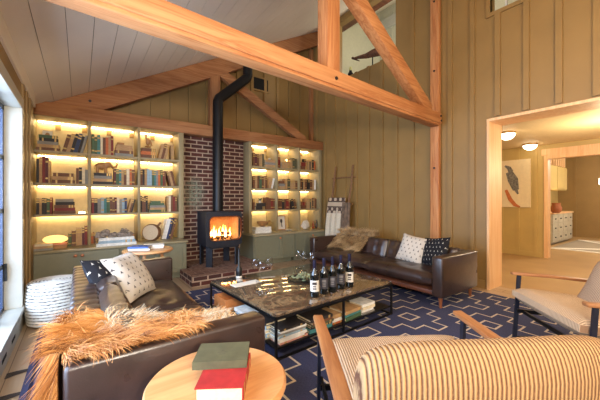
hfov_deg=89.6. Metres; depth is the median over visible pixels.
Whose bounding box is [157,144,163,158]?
book
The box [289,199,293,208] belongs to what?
book
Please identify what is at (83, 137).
book
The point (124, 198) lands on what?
book
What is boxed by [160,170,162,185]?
book
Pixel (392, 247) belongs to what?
cushion
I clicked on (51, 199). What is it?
book
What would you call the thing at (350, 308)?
book
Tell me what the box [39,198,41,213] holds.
book
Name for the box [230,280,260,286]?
paper menu
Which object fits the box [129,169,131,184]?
book
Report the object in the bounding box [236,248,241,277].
bottle
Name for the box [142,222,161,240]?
log slice
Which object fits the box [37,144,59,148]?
book
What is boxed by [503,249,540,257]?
baseboard
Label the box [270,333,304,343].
book
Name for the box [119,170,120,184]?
book
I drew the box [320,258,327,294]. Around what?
wine bottle
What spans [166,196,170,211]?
book
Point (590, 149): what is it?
trim
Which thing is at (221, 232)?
log
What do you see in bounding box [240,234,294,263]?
base cabinet
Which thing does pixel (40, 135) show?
book
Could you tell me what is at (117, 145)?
book
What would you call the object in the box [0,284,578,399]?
rug
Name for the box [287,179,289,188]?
book
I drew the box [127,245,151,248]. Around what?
magazine
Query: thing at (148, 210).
book
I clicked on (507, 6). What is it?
window
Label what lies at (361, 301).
book
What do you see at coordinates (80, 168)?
book
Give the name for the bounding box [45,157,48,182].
book
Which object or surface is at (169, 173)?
book
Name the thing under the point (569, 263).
floor
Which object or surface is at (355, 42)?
wall
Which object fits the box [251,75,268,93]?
air vent
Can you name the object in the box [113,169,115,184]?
book
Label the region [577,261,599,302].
throw pillow
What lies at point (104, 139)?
book
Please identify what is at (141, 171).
book
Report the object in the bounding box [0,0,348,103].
ceiling
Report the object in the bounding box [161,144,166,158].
book
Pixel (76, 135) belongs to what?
book
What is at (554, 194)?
wall
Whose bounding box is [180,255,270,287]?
hearth
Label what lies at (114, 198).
book
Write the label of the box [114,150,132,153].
book
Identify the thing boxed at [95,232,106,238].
stone
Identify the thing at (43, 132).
picture frame
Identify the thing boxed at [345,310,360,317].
book
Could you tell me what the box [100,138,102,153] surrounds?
book
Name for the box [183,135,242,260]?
wall
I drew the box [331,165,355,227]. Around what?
ladder
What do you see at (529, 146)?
ceiling light
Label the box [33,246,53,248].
book
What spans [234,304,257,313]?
book
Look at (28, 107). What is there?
wall
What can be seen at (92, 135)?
book
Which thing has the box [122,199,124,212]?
book
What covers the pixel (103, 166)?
elephant statue
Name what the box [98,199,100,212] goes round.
book
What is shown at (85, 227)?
book
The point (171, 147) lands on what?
book
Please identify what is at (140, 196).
book
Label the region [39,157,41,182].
book
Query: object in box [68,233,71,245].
book
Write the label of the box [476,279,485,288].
baseboard
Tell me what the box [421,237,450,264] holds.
throw pillow
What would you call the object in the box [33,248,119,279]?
base cabinet
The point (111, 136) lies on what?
book
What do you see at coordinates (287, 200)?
book
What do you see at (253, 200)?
book
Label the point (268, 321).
book
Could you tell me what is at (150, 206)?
book
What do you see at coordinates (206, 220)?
wood stove
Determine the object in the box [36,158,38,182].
book
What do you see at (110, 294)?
cushion
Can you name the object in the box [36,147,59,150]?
book
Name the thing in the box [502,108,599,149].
ceiling
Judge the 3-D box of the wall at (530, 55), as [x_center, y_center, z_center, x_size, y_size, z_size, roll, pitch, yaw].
[2.773,-1.405,4.099,0.170,5.311,8.560,0,0,-36]
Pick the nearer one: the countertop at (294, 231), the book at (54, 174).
the book at (54, 174)
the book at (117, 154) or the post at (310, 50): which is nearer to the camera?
the book at (117, 154)
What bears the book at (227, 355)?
on the book at (213, 384)
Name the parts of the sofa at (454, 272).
arm, leg, arm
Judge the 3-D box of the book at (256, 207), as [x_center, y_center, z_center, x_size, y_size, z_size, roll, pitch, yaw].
[-0.864,0.164,6.244,0.213,0.067,0.198,0,0,-38]
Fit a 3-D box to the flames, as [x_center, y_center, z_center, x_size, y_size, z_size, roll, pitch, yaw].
[-1.357,0.529,5.199,0.351,0.206,0.170,0,0,-36]
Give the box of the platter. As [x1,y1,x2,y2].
[287,274,309,282]
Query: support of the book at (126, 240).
on the book at (135, 242)
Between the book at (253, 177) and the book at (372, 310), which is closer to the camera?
the book at (372, 310)
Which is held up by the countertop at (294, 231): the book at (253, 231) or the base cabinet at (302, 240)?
the book at (253, 231)
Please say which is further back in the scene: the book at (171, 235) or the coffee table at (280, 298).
the book at (171, 235)
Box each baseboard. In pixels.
[0,312,24,377]
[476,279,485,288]
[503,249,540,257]
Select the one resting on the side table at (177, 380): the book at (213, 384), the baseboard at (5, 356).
the book at (213, 384)
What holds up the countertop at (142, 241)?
on the base cabinet at (51, 264)
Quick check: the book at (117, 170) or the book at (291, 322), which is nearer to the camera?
the book at (291, 322)
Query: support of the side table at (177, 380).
on the rug at (415, 312)
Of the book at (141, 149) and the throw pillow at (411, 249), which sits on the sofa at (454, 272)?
the throw pillow at (411, 249)
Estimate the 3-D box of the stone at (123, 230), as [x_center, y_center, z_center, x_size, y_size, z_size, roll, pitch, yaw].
[-2.605,0.455,4.474,0.102,0.089,0.109,0,0,11]
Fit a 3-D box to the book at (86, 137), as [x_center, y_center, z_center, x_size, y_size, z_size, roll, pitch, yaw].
[-3.222,-0.820,4.506,0.094,0.270,0.152,0,0,-36]
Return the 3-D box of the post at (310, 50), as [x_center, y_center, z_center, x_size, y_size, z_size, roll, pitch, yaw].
[0.269,-2.501,7.360,0.082,2.303,0.082,0,0,-36]
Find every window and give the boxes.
[0,102,6,314]
[486,0,525,18]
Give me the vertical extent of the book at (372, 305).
0.026 m
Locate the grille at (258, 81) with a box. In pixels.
[254,77,267,91]
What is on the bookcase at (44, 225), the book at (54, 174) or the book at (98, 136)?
the book at (98, 136)
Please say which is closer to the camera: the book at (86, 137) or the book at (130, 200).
the book at (86, 137)
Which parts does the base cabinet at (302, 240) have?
door, door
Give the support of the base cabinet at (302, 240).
on the floor
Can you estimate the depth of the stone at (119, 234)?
4.41 m
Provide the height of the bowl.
0.116 m
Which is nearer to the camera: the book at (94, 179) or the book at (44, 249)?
the book at (44, 249)
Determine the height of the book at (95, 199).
0.220 m
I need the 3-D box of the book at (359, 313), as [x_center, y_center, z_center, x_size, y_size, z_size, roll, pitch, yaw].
[0.449,1.132,2.998,0.251,0.031,0.205,0,0,-44]
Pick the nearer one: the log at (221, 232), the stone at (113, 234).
the stone at (113, 234)
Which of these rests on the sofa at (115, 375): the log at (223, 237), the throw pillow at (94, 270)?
the throw pillow at (94, 270)
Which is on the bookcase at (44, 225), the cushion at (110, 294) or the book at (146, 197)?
the book at (146, 197)
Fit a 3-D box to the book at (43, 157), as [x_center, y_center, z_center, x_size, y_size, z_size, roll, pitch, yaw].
[-3.602,-0.421,4.258,0.032,0.370,0.184,0,0,-36]
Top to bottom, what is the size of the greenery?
0.072 m
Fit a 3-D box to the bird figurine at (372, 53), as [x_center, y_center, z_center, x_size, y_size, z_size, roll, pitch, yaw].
[1.361,-2.831,6.064,0.170,0.402,0.870,0,0,-36]
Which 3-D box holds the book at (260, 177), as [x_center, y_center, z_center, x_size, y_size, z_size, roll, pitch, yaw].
[-0.847,-0.368,6.227,0.049,0.262,0.162,0,0,-36]
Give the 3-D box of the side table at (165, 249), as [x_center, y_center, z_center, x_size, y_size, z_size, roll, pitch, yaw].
[-1.931,0.927,3.839,0.580,0.615,0.580,0,0,-36]
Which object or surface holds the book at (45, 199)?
on the bookcase at (44, 225)
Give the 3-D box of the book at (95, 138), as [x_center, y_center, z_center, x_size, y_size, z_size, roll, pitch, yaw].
[-3.120,-0.815,4.610,0.032,0.260,0.179,0,0,-36]
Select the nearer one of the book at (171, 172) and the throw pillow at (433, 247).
the throw pillow at (433, 247)
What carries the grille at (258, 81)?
attached to the air vent at (258, 81)
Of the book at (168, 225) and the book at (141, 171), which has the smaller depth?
the book at (141, 171)
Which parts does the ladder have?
rail, rail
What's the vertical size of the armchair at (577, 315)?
0.858 m
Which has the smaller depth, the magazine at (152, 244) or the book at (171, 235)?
the magazine at (152, 244)
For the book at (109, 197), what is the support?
on the bookcase at (44, 225)
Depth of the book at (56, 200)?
4.30 m
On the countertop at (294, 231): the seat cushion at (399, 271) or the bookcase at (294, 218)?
the bookcase at (294, 218)
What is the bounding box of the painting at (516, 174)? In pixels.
[502,159,530,207]
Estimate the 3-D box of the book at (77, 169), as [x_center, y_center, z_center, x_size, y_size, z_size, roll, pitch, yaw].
[-3.284,-0.350,4.458,0.032,0.226,0.157,0,0,-36]
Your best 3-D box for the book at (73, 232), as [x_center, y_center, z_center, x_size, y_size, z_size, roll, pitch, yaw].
[-3.288,0.551,4.391,0.048,0.211,0.156,0,0,-36]
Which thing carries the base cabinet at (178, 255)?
on the floor
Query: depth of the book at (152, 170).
4.98 m
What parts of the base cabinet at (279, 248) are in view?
door, door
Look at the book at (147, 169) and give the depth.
4.94 m
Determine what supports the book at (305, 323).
on the book at (271, 330)
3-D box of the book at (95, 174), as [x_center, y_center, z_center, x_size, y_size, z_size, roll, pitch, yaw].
[-3.035,-0.387,4.640,0.223,0.042,0.173,0,0,-36]
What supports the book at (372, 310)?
on the coffee table at (280, 298)
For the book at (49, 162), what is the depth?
4.21 m
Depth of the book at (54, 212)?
4.30 m
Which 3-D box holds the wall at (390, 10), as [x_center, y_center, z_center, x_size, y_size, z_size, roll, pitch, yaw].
[3.946,-3.650,6.871,0.130,4.600,5.460,0,0,-36]
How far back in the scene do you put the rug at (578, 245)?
8.04 m
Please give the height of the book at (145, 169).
0.263 m
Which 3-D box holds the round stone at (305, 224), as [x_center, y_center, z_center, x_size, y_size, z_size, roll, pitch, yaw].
[0.116,0.561,6.744,0.226,0.220,0.148,0,0,-36]
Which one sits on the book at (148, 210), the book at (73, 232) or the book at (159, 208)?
the book at (159, 208)
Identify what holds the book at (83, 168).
on the bookcase at (44, 225)
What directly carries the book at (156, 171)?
on the bookcase at (44, 225)
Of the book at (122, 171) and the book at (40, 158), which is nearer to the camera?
the book at (40, 158)
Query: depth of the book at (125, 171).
4.75 m
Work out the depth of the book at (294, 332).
2.45 m
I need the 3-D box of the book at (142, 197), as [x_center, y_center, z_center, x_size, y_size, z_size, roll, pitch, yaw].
[-2.602,0.075,4.975,0.024,0.246,0.181,0,0,-36]
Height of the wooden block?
0.050 m
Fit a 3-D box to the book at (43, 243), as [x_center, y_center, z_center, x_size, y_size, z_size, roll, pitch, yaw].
[-3.365,0.583,3.974,0.179,0.029,0.176,0,0,-36]
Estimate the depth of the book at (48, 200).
4.20 m
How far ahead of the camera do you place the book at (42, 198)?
4.17 m
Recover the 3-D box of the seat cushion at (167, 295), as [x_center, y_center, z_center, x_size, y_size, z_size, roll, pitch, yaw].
[-1.438,0.940,2.781,0.730,0.200,0.986,0,0,-36]
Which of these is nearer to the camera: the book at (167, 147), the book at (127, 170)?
the book at (127, 170)
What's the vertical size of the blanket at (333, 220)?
0.680 m
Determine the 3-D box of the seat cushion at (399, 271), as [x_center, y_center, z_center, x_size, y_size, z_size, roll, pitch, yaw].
[1.478,0.940,4.120,0.690,0.200,1.076,0,0,-36]
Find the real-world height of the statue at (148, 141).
0.230 m
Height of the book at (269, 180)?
0.231 m
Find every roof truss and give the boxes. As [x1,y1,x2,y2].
[33,31,322,150]
[45,0,441,126]
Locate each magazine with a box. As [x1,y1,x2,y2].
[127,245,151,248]
[128,247,151,250]
[144,243,163,246]
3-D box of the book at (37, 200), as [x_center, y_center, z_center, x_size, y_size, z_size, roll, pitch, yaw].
[-3.640,0.088,4.200,0.030,0.218,0.172,0,0,-36]
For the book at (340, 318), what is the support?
on the book
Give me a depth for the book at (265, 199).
6.27 m
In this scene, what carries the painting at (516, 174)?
attached to the wall at (522, 227)
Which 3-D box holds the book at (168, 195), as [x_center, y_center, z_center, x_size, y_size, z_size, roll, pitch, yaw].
[-2.239,0.058,5.231,0.034,0.280,0.178,0,0,-36]
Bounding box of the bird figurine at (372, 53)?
[351,48,379,64]
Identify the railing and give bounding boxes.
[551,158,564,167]
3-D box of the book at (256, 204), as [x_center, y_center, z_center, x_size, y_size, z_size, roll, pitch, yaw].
[-0.845,0.095,6.235,0.206,0.067,0.165,0,0,-35]
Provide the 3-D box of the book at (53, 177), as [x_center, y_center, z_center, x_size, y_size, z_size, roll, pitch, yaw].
[-3.419,-0.310,4.359,0.250,0.048,0.170,0,0,-36]
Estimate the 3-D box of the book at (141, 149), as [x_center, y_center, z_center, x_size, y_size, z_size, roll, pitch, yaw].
[-2.529,-0.822,5.016,0.205,0.054,0.176,0,0,-35]
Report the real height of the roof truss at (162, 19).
2.901 m
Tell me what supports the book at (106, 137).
on the bookcase at (44, 225)
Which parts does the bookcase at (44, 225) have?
shelf, shelf, shelf, shelf, shelf, shelf, shelf, shelf, shelf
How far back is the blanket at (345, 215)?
6.10 m
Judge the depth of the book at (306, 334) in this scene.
2.47 m
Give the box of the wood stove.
[197,66,252,267]
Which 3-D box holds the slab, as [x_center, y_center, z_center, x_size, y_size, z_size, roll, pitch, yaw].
[-3.335,0.594,4.041,0.350,0.022,0.140,0,0,-36]
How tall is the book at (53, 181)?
0.048 m
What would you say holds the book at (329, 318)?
on the book at (330, 320)
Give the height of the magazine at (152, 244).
0.022 m
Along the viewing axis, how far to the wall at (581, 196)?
10.09 m
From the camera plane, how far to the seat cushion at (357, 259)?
4.81 m
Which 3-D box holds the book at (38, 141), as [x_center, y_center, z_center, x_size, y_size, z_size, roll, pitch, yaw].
[-3.560,-0.793,4.272,0.225,0.043,0.193,0,0,-37]
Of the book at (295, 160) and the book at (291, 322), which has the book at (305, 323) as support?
the book at (291, 322)
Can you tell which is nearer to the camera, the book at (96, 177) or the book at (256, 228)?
the book at (96, 177)
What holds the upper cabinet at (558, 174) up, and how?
attached to the wall at (554, 194)
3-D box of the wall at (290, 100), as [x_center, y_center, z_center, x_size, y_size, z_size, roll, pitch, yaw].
[-1.868,-1.432,5.944,5.420,5.364,0.152,0,0,-36]
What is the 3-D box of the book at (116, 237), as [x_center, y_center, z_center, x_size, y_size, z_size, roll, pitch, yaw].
[-2.685,0.558,4.415,0.440,0.039,0.160,0,0,-37]
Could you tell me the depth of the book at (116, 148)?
4.74 m
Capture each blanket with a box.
[325,210,340,235]
[327,198,345,213]
[341,202,350,228]
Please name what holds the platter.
on the coffee table at (280, 298)
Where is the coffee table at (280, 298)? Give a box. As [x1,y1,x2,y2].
[210,263,392,360]
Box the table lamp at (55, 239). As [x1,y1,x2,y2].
[43,235,67,243]
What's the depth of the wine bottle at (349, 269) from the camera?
3.04 m
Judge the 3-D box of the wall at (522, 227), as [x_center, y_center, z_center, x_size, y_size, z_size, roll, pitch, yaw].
[6.117,0.030,5.445,0.140,2.440,6.800,0,0,-36]
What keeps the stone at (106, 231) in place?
on the stone at (98, 234)
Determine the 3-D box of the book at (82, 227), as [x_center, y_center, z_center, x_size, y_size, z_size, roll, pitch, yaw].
[-3.197,0.531,4.454,0.028,0.251,0.158,0,0,-36]
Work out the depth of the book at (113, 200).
4.67 m
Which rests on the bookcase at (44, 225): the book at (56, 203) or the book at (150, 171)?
the book at (150, 171)
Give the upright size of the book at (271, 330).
0.016 m
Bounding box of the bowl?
[257,221,270,226]
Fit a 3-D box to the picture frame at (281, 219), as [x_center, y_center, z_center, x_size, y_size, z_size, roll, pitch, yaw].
[-0.409,0.498,6.604,0.220,0.320,0.058,0,0,-36]
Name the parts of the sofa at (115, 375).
arm, arm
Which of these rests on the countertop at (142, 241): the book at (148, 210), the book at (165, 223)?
the book at (165, 223)
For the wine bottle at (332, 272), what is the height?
0.335 m
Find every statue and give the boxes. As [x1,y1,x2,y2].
[94,162,117,172]
[144,134,151,147]
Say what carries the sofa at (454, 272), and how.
on the rug at (415, 312)
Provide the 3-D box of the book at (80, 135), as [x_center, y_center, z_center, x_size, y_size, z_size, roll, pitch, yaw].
[-3.290,-0.830,4.480,0.108,0.290,0.180,0,0,-36]
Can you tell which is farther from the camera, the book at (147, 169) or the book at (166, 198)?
the book at (166, 198)
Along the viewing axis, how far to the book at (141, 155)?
4.94 m
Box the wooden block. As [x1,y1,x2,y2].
[54,245,66,248]
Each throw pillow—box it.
[80,260,111,283]
[100,252,155,302]
[395,233,426,262]
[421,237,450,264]
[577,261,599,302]
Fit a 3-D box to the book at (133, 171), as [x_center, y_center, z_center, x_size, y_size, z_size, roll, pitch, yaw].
[-2.709,-0.359,4.888,0.039,0.245,0.172,0,0,-36]
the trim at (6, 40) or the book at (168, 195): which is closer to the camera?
the trim at (6, 40)
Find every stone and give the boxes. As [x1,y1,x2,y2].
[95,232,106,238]
[100,229,109,235]
[108,232,116,236]
[116,232,125,236]
[120,228,129,232]
[125,231,134,235]
[301,220,308,228]
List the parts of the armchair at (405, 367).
leg, rail, rail, arm, leg, arm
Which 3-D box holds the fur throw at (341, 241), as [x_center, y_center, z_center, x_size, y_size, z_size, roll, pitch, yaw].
[0.923,0.666,5.270,0.691,0.412,0.900,0,0,-36]
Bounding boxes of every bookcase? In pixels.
[33,114,183,244]
[243,141,321,232]
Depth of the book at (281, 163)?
6.51 m
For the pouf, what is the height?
0.414 m
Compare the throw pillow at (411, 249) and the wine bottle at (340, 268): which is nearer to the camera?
the wine bottle at (340, 268)
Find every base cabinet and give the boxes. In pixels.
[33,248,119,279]
[120,242,186,277]
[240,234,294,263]
[291,231,324,259]
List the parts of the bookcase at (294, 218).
shelf, shelf, shelf, panel, shelf, shelf, shelf, shelf, shelf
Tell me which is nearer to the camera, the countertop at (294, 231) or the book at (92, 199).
the book at (92, 199)
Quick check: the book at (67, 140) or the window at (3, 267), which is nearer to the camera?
the window at (3, 267)
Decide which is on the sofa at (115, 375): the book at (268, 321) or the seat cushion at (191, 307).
the seat cushion at (191, 307)
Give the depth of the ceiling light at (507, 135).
5.24 m
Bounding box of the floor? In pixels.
[0,237,599,399]
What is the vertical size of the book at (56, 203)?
0.042 m
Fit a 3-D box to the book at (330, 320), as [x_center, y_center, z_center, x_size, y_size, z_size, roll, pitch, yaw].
[0.140,1.087,2.749,0.265,0.020,0.210,0,0,-38]
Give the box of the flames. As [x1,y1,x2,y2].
[210,226,230,237]
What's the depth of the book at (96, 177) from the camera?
4.58 m
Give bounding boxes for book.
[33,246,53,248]
[33,247,53,251]
[34,242,52,246]
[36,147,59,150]
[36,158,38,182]
[36,199,38,213]
[37,140,58,144]
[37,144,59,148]
[39,134,57,138]
[39,137,57,141]
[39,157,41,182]
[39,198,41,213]
[42,156,44,182]
[42,198,43,213]
[44,198,47,213]
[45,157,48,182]
[47,199,49,213]
[48,160,50,182]
[50,198,52,213]
[52,176,73,179]
[52,180,74,183]
[53,173,73,176]
[53,210,75,213]
[54,205,74,207]
[54,208,74,210]
[55,199,73,201]
[55,202,74,204]
[62,134,70,151]
[66,134,74,151]
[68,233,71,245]
[70,134,78,151]
[72,231,75,245]
[74,133,82,151]
[76,168,78,183]
[76,227,81,245]
[77,136,84,152]
[79,167,81,183]
[80,135,87,152]
[82,167,84,183]
[82,227,83,244]
[84,225,86,244]
[85,170,87,183]
[91,134,93,153]
[91,198,93,212]
[93,173,110,175]
[93,178,112,181]
[93,181,112,184]
[94,137,96,153]
[94,176,111,178]
[94,198,97,212]
[95,241,136,246]
[97,135,99,153]
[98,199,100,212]
[98,236,133,240]
[98,238,134,243]
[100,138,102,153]
[101,198,103,212]
[103,137,105,154]
[106,137,107,154]
[106,198,109,212]
[108,137,110,154]
[109,197,111,212]
[111,136,112,154]
[112,199,114,212]
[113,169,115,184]
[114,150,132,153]
[114,153,132,156]
[114,198,116,212]
[115,147,132,150]
[116,144,131,148]
[116,169,118,184]
[117,198,118,212]
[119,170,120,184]
[119,199,121,212]
[121,170,123,184]
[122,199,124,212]
[124,170,126,184]
[124,198,126,212]
[126,169,128,184]
[127,199,132,211]
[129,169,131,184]
[132,170,134,184]
[140,148,154,151]
[140,151,154,154]
[140,154,155,157]
[140,170,142,184]
[140,196,141,211]
[142,169,144,184]
[142,197,143,211]
[144,196,147,211]
[145,169,146,184]
[147,169,148,184]
[148,203,163,204]
[148,205,164,207]
[148,207,164,209]
[148,210,165,211]
[149,170,151,185]
[152,170,153,185]
[154,171,155,185]
[156,171,157,185]
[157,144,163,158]
[158,170,159,185]
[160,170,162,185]
[160,219,168,238]
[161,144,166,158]
[163,144,169,158]
[163,171,165,185]
[164,219,170,238]
[165,197,168,211]
[166,171,170,185]
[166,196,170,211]
[166,217,172,238]
[168,172,173,185]
[168,195,172,211]
[168,218,174,238]
[169,145,173,159]
[170,171,175,185]
[170,217,176,238]
[192,341,249,369]
[194,353,250,399]
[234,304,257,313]
[252,153,254,165]
[252,176,254,187]
[252,199,254,209]
[252,226,270,230]
[252,230,270,233]
[255,203,264,205]
[255,206,264,209]
[258,312,284,325]
[259,176,261,187]
[263,197,268,209]
[267,178,272,188]
[269,326,305,336]
[269,329,306,340]
[269,332,307,344]
[270,316,304,331]
[270,328,304,338]
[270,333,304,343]
[271,323,305,333]
[280,162,289,164]
[286,199,288,208]
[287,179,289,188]
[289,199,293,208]
[294,159,296,168]
[296,308,332,322]
[298,317,332,325]
[302,199,307,208]
[304,161,309,169]
[305,318,333,327]
[305,323,331,334]
[307,179,309,189]
[322,307,341,318]
[329,301,360,314]
[332,316,341,322]
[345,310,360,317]
[345,312,360,321]
[349,297,374,307]
[361,304,374,310]
[361,309,374,314]
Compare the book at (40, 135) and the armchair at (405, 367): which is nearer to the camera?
the armchair at (405, 367)
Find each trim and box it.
[0,12,35,106]
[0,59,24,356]
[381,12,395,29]
[487,97,599,289]
[541,143,599,258]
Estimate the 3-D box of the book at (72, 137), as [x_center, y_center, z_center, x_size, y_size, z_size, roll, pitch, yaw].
[-3.355,-0.824,4.422,0.107,0.277,0.169,0,0,-36]
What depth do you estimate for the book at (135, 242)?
4.34 m
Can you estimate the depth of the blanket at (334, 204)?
6.41 m
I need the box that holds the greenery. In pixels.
[288,272,309,280]
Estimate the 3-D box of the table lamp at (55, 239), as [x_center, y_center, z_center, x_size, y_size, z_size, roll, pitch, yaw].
[-3.289,0.527,4.062,0.270,0.110,0.170,0,0,-36]
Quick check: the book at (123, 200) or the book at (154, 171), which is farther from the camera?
the book at (154, 171)
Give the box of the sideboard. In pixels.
[551,211,573,243]
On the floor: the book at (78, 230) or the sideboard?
the sideboard
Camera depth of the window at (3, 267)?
2.76 m
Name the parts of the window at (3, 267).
handle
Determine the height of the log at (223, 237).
0.079 m
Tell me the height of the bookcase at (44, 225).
1.837 m
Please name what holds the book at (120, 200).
on the bookcase at (44, 225)
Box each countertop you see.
[33,236,187,254]
[242,227,324,236]
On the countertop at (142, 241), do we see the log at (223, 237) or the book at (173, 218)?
the book at (173, 218)
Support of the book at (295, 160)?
on the bookcase at (294, 218)
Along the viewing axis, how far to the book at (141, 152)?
4.93 m
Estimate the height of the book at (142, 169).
0.261 m
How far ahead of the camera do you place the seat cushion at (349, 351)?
1.53 m
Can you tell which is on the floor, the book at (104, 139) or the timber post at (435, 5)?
the timber post at (435, 5)
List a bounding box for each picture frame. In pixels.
[42,130,52,135]
[278,215,285,229]
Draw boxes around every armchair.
[313,310,599,399]
[510,271,599,338]
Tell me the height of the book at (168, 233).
0.356 m
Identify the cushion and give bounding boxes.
[96,275,123,292]
[99,284,136,330]
[130,280,198,312]
[152,305,204,315]
[314,248,382,268]
[332,335,454,398]
[340,234,387,257]
[353,335,599,399]
[361,257,431,284]
[385,239,459,257]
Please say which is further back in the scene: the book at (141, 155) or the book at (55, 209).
the book at (141, 155)
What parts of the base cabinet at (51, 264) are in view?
door, door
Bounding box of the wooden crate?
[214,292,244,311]
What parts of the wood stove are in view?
leg, leg, plate, ash drawer, door, leg, leg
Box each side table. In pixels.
[122,246,172,258]
[142,348,285,399]
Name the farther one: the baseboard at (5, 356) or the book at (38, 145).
the book at (38, 145)
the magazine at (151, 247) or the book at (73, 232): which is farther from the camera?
the book at (73, 232)
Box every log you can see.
[210,235,230,239]
[212,231,229,234]
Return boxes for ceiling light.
[502,131,515,139]
[522,143,537,149]
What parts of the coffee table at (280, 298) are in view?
leg, leg, leg, leg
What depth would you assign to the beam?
6.99 m
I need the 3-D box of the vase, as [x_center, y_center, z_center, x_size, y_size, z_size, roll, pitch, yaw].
[6.892,0.214,8.131,0.260,0.270,0.260,0,0,-36]
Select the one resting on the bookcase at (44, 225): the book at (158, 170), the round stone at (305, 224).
the book at (158, 170)
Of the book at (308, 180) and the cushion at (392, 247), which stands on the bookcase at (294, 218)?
the book at (308, 180)
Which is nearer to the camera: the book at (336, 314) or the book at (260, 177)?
the book at (336, 314)
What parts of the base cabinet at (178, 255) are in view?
door, door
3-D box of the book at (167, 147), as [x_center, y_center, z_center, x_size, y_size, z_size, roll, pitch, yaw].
[-2.306,-0.814,5.176,0.098,0.259,0.184,0,0,-36]
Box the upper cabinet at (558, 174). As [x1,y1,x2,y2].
[551,165,566,190]
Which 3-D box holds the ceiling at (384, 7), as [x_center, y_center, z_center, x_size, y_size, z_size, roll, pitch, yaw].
[2.945,-4.901,6.080,2.680,1.660,5.560,0,0,-36]
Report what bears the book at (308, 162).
on the bookcase at (294, 218)
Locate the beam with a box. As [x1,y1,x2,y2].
[342,0,391,31]
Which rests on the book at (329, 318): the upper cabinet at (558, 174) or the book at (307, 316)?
the book at (307, 316)
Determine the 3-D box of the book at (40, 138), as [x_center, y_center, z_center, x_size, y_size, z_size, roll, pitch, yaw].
[-3.548,-0.837,4.271,0.206,0.043,0.184,0,0,-37]
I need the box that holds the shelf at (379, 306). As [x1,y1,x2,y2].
[212,296,389,349]
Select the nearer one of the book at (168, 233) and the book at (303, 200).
the book at (168, 233)
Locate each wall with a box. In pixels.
[0,42,32,326]
[55,49,309,155]
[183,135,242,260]
[311,0,599,288]
[342,13,379,74]
[380,0,516,59]
[502,138,599,257]
[551,165,557,204]
[558,155,599,238]
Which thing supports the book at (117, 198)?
on the bookcase at (44, 225)
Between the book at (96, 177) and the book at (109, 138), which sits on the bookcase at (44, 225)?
the book at (109, 138)
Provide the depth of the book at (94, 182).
4.57 m
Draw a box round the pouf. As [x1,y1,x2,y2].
[24,274,72,327]
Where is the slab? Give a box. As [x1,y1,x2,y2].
[33,242,66,246]
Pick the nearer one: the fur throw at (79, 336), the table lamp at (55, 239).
the fur throw at (79, 336)
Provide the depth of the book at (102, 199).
4.59 m
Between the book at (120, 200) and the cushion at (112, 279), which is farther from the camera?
the book at (120, 200)
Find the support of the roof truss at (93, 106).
attached to the ceiling at (64, 52)
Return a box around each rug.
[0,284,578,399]
[551,240,599,253]
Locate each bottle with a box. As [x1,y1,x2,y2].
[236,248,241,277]
[310,259,318,297]
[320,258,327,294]
[328,256,336,292]
[337,255,344,289]
[345,253,353,286]
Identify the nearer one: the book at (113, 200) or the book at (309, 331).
the book at (309, 331)
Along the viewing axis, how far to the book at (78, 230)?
4.37 m
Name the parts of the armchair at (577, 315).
leg, rail, rail, arm, arm, leg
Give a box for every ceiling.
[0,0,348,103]
[375,0,395,13]
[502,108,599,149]
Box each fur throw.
[19,302,240,399]
[327,227,382,252]
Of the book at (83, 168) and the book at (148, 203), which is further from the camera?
the book at (148, 203)
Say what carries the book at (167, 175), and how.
on the bookcase at (44, 225)
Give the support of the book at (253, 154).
on the bookcase at (294, 218)
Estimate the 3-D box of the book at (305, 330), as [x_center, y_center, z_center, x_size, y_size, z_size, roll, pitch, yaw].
[-0.119,1.104,2.543,0.296,0.020,0.201,0,0,-36]
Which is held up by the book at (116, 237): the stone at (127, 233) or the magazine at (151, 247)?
the stone at (127, 233)
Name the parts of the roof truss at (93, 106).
king post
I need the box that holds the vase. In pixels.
[551,203,561,212]
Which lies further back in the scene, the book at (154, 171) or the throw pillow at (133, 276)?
the book at (154, 171)
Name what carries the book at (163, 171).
on the bookcase at (44, 225)
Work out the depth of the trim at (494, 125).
4.22 m
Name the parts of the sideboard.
drawer, drawer, drawer, drawer, drawer, drawer, drawer, drawer, drawer, drawer, drawer, drawer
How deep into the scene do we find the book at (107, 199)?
4.63 m
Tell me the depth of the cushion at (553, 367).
0.78 m
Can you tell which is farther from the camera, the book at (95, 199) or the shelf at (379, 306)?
the book at (95, 199)
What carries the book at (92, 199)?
on the bookcase at (44, 225)
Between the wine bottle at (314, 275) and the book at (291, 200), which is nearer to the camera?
the wine bottle at (314, 275)
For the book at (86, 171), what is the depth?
4.47 m
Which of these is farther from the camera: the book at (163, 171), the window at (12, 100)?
the book at (163, 171)
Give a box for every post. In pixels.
[309,49,312,140]
[430,0,440,238]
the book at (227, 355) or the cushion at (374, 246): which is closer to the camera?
the book at (227, 355)
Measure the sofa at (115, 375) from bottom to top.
0.627 m
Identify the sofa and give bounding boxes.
[63,257,264,399]
[310,234,476,307]

